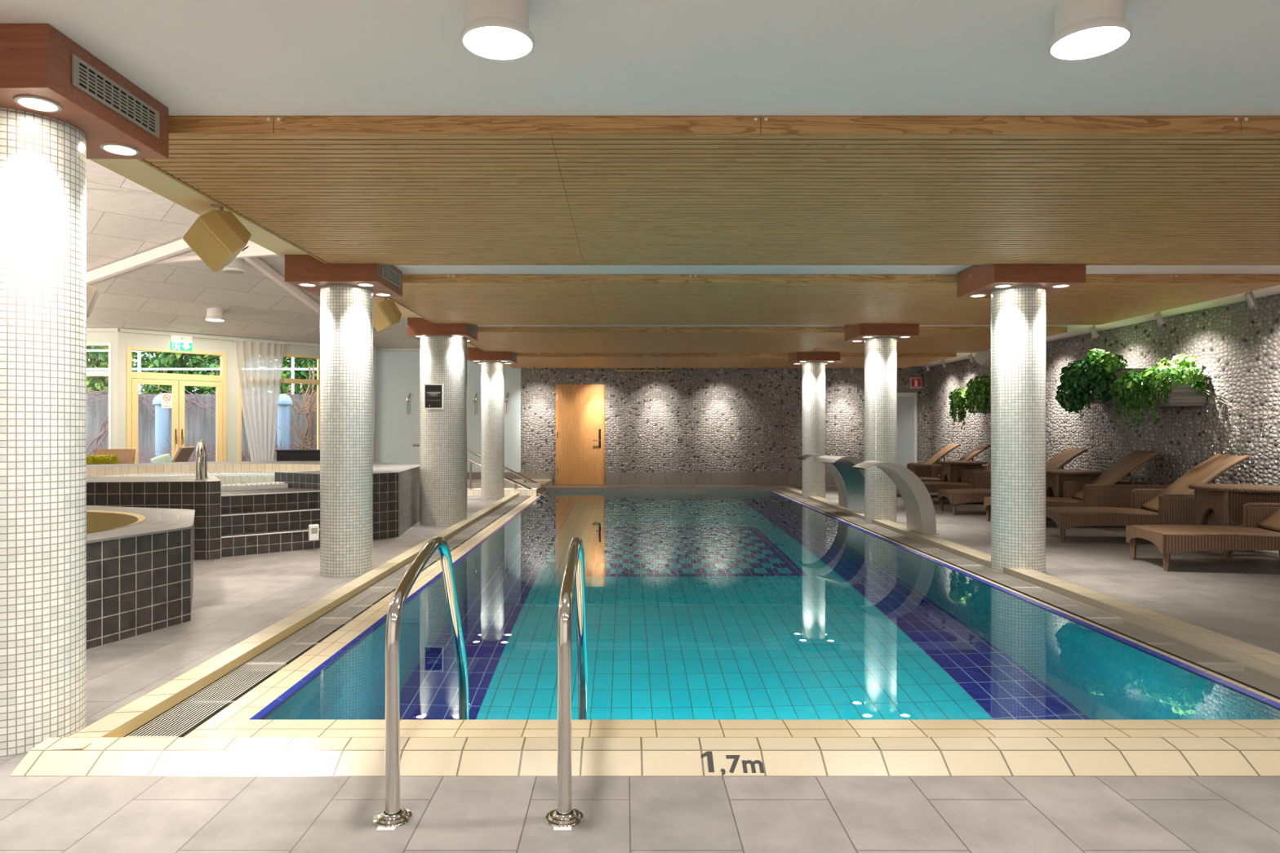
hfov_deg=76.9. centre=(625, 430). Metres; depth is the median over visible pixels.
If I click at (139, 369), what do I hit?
railing
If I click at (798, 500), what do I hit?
drain grate
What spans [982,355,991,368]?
grille
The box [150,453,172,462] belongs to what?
cushion
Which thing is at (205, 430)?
fence
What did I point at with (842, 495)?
spout
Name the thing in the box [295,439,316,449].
bare shrub
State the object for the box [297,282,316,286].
recessed light
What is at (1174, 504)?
sun lounger
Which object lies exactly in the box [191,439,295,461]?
bare shrub
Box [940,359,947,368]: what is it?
spotlight
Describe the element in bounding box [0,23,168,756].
column
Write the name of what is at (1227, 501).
side table
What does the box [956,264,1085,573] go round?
column
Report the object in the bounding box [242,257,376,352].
roof beam
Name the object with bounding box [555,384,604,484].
door
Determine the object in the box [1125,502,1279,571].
sun lounger
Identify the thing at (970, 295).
recessed light
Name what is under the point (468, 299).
ceiling panel
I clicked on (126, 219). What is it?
ceiling
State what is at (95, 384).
tree
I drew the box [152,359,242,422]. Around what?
vine
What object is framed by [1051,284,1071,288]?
recessed light
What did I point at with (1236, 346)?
wall
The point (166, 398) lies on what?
no smoking sign
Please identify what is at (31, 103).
recessed light
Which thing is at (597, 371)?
spotlight
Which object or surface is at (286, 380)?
window
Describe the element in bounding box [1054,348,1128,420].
ivy
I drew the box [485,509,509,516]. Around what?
drain grate
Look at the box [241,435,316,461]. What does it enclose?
bare shrub
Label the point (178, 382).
door
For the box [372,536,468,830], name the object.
pool handrail
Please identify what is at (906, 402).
door
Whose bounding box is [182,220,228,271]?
grille
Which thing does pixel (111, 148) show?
recessed light
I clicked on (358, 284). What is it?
recessed light
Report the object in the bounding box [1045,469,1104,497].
side table
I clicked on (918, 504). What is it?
spout
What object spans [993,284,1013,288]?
recessed light
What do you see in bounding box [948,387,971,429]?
ivy
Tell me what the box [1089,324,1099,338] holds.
spotlight
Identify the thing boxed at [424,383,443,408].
notice
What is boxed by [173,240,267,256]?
trim
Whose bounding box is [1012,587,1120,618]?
drain grate
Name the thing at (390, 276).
vent grille
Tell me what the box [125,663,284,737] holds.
drain grate
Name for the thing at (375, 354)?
curtain
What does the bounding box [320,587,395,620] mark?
drain grate
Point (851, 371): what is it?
spotlight
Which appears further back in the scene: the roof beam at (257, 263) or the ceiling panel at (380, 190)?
the roof beam at (257, 263)
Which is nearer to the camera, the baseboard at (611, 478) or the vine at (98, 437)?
the baseboard at (611, 478)
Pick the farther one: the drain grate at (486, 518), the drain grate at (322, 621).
the drain grate at (486, 518)
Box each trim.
[9,737,1279,776]
[46,493,522,750]
[89,159,510,366]
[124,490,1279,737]
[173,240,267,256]
[183,490,1279,737]
[466,483,542,488]
[543,485,795,493]
[779,485,1279,686]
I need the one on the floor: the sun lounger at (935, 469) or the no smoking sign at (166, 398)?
the sun lounger at (935, 469)
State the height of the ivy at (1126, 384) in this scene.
0.718 m
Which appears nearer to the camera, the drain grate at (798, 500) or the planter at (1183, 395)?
the planter at (1183, 395)
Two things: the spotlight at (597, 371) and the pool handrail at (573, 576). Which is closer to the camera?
the pool handrail at (573, 576)
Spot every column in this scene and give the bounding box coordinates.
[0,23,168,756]
[284,254,402,577]
[407,317,477,525]
[466,347,516,500]
[788,351,839,499]
[844,324,919,524]
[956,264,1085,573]
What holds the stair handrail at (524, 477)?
on the step
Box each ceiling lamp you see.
[204,307,224,321]
[222,257,244,273]
[461,0,534,59]
[1048,0,1132,59]
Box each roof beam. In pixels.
[86,238,191,284]
[146,249,279,265]
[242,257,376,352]
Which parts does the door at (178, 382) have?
handle, handle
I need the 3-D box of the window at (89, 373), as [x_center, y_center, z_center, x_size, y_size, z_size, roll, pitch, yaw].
[-9.615,-0.420,13.637,1.870,2.120,0.105,0,0,0]
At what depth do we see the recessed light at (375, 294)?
6.68 m
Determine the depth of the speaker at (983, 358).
12.95 m
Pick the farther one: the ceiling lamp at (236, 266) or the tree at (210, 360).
the tree at (210, 360)
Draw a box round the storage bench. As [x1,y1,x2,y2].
[275,449,319,461]
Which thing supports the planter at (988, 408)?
attached to the wall at (1236, 346)
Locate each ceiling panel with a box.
[137,116,1279,265]
[384,274,1279,324]
[466,326,1066,352]
[506,352,956,368]
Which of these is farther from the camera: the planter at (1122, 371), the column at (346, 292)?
the planter at (1122, 371)
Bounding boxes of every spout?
[797,453,848,508]
[812,455,864,513]
[852,460,938,534]
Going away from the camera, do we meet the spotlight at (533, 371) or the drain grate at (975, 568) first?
the drain grate at (975, 568)
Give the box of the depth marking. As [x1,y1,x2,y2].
[701,751,764,775]
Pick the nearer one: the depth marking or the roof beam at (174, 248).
the depth marking
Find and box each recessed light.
[13,94,62,112]
[99,142,139,155]
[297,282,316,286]
[356,282,374,286]
[374,293,391,296]
[968,293,986,297]
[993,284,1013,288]
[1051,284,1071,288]
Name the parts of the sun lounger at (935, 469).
seat, panel, backrest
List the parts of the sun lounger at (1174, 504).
leg, seat, panel, backrest, panel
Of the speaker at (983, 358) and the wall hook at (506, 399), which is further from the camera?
the wall hook at (506, 399)
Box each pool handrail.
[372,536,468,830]
[544,536,588,830]
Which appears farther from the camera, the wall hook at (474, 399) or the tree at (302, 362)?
the tree at (302, 362)
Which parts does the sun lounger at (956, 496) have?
leg, leg, seat, backrest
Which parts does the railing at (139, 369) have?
rail, post, rail, post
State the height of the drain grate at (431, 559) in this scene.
0.034 m
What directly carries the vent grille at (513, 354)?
attached to the column at (492, 363)
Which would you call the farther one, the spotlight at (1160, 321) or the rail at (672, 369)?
the rail at (672, 369)
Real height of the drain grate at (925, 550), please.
0.034 m
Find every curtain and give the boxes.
[230,338,286,461]
[373,350,380,462]
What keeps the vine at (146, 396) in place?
attached to the fence
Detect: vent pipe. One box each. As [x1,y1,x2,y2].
[151,393,168,457]
[276,393,293,449]
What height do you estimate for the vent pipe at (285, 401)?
1.960 m
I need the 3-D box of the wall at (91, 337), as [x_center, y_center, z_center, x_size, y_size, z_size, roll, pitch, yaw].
[-9.950,-0.360,13.670,2.800,3.000,0.140,0,0,0]
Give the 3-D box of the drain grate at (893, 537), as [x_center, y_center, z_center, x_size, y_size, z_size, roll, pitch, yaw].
[2.880,1.147,8.158,0.216,0.034,0.939,0,0,0]
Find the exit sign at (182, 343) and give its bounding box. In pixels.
[170,334,192,351]
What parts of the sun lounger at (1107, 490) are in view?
leg, seat, panel, backrest, panel, prop frame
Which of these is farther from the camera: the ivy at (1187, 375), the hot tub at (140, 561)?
the ivy at (1187, 375)
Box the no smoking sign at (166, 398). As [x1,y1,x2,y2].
[161,393,172,408]
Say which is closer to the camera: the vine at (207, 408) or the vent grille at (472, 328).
the vent grille at (472, 328)
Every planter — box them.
[968,389,991,413]
[1073,368,1148,403]
[1123,379,1206,408]
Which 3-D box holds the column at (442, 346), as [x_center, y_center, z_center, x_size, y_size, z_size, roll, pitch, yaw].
[-2.232,-0.100,9.880,0.707,2.480,0.700,0,0,0]
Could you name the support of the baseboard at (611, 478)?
attached to the wall at (678, 420)
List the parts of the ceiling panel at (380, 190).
trim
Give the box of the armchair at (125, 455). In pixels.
[95,448,135,463]
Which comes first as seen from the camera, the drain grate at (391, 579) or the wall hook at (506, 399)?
the drain grate at (391, 579)
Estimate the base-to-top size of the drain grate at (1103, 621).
0.034 m
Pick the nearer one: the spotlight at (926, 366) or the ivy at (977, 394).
the ivy at (977, 394)
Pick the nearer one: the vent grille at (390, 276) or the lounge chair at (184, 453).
the vent grille at (390, 276)
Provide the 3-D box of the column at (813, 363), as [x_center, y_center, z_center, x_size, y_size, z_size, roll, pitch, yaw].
[3.107,-0.100,13.380,0.726,2.480,0.700,0,0,0]
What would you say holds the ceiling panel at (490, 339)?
hanging from the ceiling at (196, 58)
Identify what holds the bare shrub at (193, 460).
on the garden
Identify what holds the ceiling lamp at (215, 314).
attached to the ceiling at (126, 219)
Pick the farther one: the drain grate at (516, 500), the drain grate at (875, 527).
the drain grate at (516, 500)
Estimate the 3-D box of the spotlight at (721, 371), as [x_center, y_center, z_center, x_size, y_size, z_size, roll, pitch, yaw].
[1.919,-1.235,16.153,0.088,0.209,0.136,0,0,0]
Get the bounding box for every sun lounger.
[906,443,960,477]
[918,444,991,482]
[922,462,991,493]
[937,448,1088,515]
[983,450,1169,521]
[1045,453,1249,542]
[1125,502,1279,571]
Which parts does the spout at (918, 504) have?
plate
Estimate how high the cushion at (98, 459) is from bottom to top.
0.312 m
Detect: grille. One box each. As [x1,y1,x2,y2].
[71,53,159,138]
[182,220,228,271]
[373,305,391,332]
[381,265,400,288]
[468,324,476,336]
[511,352,516,359]
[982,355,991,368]
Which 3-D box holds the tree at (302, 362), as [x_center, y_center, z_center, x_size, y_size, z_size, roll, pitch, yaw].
[-8.285,-2.424,20.815,2.379,3.912,2.290,0,0,0]
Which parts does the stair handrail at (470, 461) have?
post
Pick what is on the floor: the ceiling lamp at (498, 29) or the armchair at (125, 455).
the armchair at (125, 455)
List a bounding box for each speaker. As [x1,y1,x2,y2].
[86,284,99,317]
[182,204,251,271]
[373,296,401,333]
[973,349,991,369]
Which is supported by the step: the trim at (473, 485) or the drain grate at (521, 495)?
the trim at (473, 485)
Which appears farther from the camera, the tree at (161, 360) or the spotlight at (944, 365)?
the tree at (161, 360)
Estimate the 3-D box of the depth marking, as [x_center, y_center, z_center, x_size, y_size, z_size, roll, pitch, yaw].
[0.355,1.115,2.688,0.210,0.047,0.081,0,0,8]
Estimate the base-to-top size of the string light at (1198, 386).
0.923 m
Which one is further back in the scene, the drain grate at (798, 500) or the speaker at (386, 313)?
the drain grate at (798, 500)
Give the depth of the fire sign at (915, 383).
16.86 m
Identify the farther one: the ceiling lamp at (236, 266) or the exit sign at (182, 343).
the exit sign at (182, 343)
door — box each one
[126,346,226,463]
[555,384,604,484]
[897,392,916,467]
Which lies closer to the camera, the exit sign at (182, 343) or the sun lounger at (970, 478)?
the sun lounger at (970, 478)
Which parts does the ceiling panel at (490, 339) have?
trim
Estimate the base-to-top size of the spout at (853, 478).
0.757 m
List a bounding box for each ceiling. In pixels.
[0,0,1279,366]
[86,159,419,348]
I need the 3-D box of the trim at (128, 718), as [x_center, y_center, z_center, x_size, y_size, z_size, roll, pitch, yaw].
[-1.940,1.137,9.247,0.180,0.106,13.006,0,0,0]
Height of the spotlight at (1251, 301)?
0.183 m
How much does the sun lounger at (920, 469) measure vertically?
0.898 m
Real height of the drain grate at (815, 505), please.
0.034 m
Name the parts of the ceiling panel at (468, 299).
trim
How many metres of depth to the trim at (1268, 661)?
4.97 m
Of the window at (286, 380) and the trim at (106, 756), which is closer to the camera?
the trim at (106, 756)
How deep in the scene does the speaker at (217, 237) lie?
4.68 m
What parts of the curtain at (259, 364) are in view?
rail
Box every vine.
[86,386,145,455]
[93,384,215,428]
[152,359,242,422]
[275,366,316,449]
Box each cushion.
[86,453,118,464]
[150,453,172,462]
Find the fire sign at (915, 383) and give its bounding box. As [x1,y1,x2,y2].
[910,377,921,388]
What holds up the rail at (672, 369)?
attached to the ceiling at (196, 58)
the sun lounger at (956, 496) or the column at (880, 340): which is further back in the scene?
the sun lounger at (956, 496)
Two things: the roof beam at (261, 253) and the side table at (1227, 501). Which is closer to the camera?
the side table at (1227, 501)
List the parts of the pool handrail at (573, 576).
rail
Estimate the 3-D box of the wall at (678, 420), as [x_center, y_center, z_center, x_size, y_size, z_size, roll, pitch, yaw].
[0.575,-0.460,16.975,11.750,3.200,0.150,0,0,0]
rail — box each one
[193,440,208,479]
[614,368,673,371]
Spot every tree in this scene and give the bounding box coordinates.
[86,346,137,394]
[132,351,218,394]
[192,355,220,394]
[279,356,316,394]
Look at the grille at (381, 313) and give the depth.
7.93 m
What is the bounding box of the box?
[308,524,319,541]
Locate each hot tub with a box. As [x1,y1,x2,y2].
[86,461,419,559]
[86,505,195,649]
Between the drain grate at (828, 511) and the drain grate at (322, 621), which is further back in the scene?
the drain grate at (828, 511)
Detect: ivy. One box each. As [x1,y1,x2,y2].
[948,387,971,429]
[965,373,991,416]
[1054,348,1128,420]
[1107,368,1159,429]
[1137,354,1208,405]
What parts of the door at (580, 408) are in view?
lock plate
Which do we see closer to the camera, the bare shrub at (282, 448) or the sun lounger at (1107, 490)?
the sun lounger at (1107, 490)
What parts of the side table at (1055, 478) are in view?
leg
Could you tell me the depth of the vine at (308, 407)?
18.09 m
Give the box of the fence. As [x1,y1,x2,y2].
[86,394,316,463]
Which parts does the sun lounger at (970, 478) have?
seat, panel, backrest, panel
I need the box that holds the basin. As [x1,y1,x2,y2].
[86,510,145,533]
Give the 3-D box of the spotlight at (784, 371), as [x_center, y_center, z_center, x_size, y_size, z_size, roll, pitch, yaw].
[3.201,-1.235,16.153,0.088,0.209,0.136,0,0,0]
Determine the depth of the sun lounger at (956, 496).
10.83 m
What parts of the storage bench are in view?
lid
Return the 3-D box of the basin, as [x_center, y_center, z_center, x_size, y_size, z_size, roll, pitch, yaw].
[-4.100,0.847,4.690,2.240,0.547,2.240,0,0,0]
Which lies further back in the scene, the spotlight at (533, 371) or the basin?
the spotlight at (533, 371)
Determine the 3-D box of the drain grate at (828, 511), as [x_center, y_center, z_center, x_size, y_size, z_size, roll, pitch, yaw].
[2.880,1.147,10.992,0.216,0.034,0.939,0,0,0]
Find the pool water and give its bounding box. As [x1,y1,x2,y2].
[257,491,1279,719]
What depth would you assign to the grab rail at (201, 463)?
7.29 m
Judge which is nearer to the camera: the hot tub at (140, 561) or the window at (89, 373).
the hot tub at (140, 561)
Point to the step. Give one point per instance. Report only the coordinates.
(474, 491)
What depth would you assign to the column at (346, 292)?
6.27 m
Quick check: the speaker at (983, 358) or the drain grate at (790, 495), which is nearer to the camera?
the speaker at (983, 358)
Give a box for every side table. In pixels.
[936,460,986,500]
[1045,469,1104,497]
[1187,484,1279,558]
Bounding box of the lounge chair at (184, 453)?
[171,446,195,462]
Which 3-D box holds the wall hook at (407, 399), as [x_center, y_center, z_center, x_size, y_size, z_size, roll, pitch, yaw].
[-4.562,-0.563,16.884,0.111,0.446,0.071,0,0,0]
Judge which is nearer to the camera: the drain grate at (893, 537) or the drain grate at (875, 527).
the drain grate at (893, 537)
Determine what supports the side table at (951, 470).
on the floor
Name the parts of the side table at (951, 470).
leg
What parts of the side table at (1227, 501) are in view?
leg, leg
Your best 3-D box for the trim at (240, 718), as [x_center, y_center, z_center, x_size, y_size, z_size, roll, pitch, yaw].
[0.580,1.155,9.015,4.880,0.030,12.370,0,0,0]
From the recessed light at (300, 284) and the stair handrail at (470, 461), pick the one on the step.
the stair handrail at (470, 461)
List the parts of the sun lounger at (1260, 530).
leg, leg, seat, panel, backrest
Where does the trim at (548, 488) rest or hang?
on the floor
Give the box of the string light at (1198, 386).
[1198,386,1279,469]
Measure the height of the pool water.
0.001 m
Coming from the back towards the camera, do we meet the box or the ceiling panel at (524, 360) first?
the ceiling panel at (524, 360)
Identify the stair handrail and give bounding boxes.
[413,444,548,497]
[466,448,546,487]
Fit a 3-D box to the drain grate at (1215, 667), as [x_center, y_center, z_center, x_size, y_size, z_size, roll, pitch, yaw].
[2.880,1.147,3.433,0.216,0.034,0.939,0,0,0]
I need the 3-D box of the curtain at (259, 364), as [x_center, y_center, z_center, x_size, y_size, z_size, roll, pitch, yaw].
[-6.883,-0.307,15.125,1.020,2.734,0.071,0,0,-45]
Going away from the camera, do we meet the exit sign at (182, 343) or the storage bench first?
the exit sign at (182, 343)
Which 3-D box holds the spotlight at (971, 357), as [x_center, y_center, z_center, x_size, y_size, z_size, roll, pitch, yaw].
[5.905,-1.249,13.751,0.119,0.183,0.088,0,0,0]
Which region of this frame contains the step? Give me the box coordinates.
[466,479,551,496]
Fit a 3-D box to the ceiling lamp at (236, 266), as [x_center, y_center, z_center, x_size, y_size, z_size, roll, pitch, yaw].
[-5.595,-2.361,11.502,0.286,0.208,0.286,0,0,0]
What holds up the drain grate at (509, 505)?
on the floor
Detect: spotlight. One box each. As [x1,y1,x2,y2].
[531,367,536,373]
[595,367,599,373]
[654,367,658,373]
[719,367,723,373]
[782,367,787,373]
[848,367,853,373]
[924,363,930,371]
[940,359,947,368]
[968,352,975,362]
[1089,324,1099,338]
[1154,311,1166,325]
[1244,291,1258,307]
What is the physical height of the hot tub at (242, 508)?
0.690 m
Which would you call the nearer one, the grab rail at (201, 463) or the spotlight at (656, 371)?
the grab rail at (201, 463)
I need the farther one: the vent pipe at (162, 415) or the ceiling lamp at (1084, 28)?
the vent pipe at (162, 415)
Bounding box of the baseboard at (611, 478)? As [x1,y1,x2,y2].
[466,471,835,484]
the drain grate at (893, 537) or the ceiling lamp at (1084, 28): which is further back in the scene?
the drain grate at (893, 537)
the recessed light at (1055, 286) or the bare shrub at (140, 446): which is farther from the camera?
the bare shrub at (140, 446)
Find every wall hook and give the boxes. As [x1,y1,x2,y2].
[405,392,410,413]
[471,392,476,413]
[504,392,508,413]
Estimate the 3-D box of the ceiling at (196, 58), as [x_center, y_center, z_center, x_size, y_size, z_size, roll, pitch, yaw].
[1.980,-1.415,6.750,9.240,0.150,20.500,0,0,0]
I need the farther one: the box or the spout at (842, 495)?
the spout at (842, 495)
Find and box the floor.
[0,484,1279,852]
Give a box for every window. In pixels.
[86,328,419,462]
[86,342,111,448]
[238,353,319,461]
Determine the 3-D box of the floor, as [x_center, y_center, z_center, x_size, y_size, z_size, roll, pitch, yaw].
[-2.400,1.140,6.750,17.800,0.001,20.500,0,0,0]
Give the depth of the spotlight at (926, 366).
15.72 m
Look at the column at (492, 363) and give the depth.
13.13 m
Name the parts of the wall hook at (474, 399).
hook arm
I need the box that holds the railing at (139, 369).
[86,349,316,394]
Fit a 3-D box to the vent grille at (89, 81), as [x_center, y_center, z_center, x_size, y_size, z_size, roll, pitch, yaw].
[-1.897,-1.238,3.015,0.008,0.105,0.510,0,0,0]
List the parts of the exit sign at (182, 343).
panel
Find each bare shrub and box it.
[86,438,163,463]
[137,437,215,462]
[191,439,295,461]
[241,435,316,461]
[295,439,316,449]
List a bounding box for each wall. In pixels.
[86,332,117,448]
[375,351,930,484]
[930,293,1279,486]
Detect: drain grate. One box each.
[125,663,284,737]
[245,617,351,666]
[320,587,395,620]
[369,565,428,587]
[405,548,452,565]
[445,535,471,550]
[454,525,486,535]
[471,516,499,526]
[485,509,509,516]
[498,503,518,511]
[506,498,526,503]
[515,495,528,498]
[774,490,792,493]
[782,493,802,498]
[794,498,818,503]
[806,503,833,509]
[820,509,853,516]
[838,516,876,525]
[860,525,902,536]
[884,535,937,549]
[916,548,982,565]
[958,565,1040,587]
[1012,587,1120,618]
[1086,617,1241,664]
[1198,663,1279,697]
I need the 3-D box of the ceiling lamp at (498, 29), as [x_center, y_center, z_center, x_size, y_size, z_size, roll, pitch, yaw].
[-0.400,-1.272,2.520,0.227,0.135,0.227,0,0,0]
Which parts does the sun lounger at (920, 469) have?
panel, panel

